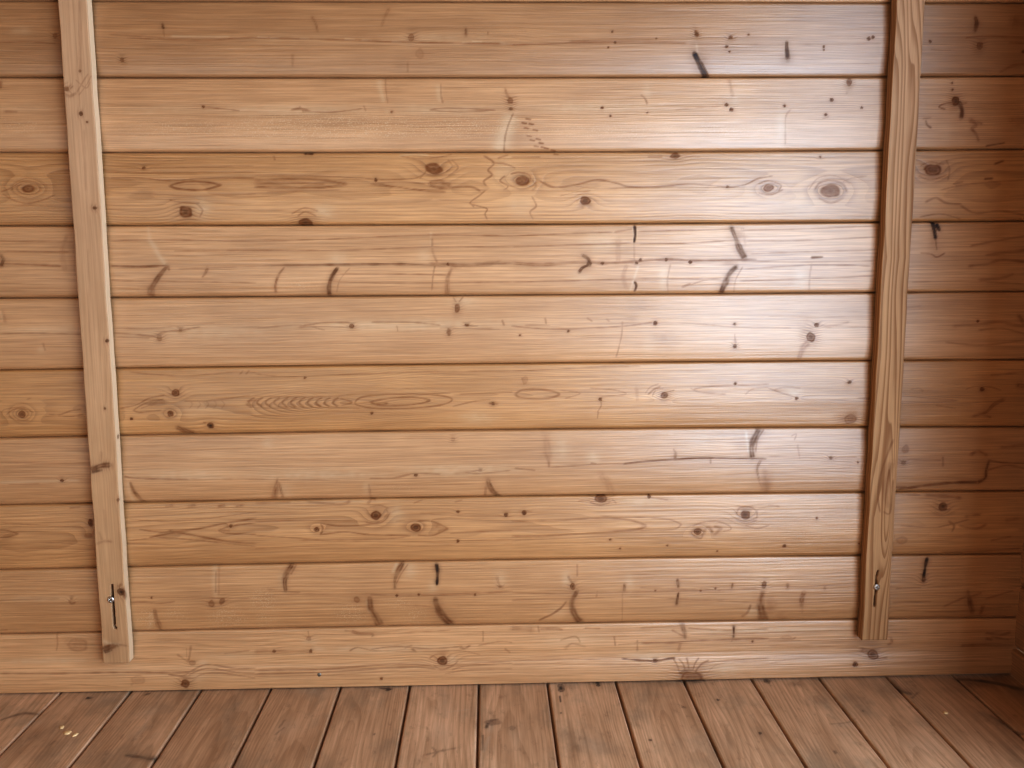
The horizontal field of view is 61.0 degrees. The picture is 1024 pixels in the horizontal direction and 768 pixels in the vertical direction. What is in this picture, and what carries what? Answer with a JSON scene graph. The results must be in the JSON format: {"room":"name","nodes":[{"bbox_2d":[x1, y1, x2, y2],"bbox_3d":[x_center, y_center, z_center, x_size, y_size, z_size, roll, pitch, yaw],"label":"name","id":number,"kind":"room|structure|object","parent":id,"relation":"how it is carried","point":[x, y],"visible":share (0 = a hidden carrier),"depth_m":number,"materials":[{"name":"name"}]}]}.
{"room":"wooden cabin room","nodes":[
{"label":"wooden cabin room","id":0,"kind":"room"},
{"bbox_2d":[0,0,1023,632],"bbox_3d":[-0.586,-0.539,1.367,3.010,1.958,0.015,-1,8,-1],"label":"wall","id":1,"kind":"structure","parent":0,"point":[424,312],"depth_m":1.44,"materials":[{"name":"brown wood"}]},
{"bbox_2d":[58,0,132,662],"bbox_3d":[-0.673,-0.504,1.354,0.063,1.978,0.032,-1,8,-1],"label":"batten","id":2,"kind":"object","parent":1,"relation":"attached to","point":[75,16],"visible":1,"depth_m":1.40,"materials":[{"name":"brown wood"}]},
{"bbox_2d":[0,617,1023,693],"bbox_3d":[-0.580,0.479,1.515,3.010,0.106,0.020,-1,8,-1],"label":"baseboard","id":3,"kind":"structure","parent":1,"relation":"attached to","point":[504,653],"depth_m":1.52,"materials":[{"name":"brown wood"}]},
{"bbox_2d":[857,0,924,639],"bbox_3d":[0.626,-0.525,1.387,0.047,1.961,0.032,-1,8,-1],"label":"batten","id":4,"kind":"object","parent":1,"relation":"attached to","point":[907,16],"visible":1,"depth_m":1.44,"materials":[{"name":"brown wood"}]},
{"bbox_2d":[0,673,1023,767],"bbox_3d":[-0.502,0.759,0.029,3.144,0.013,3.060,-1,8,-1],"label":"floor","id":5,"kind":"structure","parent":0,"point":[856,721],"depth_m":1.40,"materials":[{"name":"brown wood"}]},
{"bbox_2d":[1015,540,1023,652],"bbox_3d":[0.955,-0.285,-0.059,0.050,2.062,3.030,-1,8,-1],"label":"wall","id":6,"kind":"structure","parent":0,"point":[1019,634],"depth_m":1.53,"materials":[{"name":"brown wood"}]},
{"bbox_2d":[1008,649,1023,685],"bbox_3d":[0.899,0.517,1.408,0.010,0.048,0.360,-1,8,-1],"label":"baseboard","id":7,"kind":"structure","parent":6,"relation":"attached to","point":[1017,669],"depth_m":1.53,"materials":[{"name":"brown wood"}]}
]}

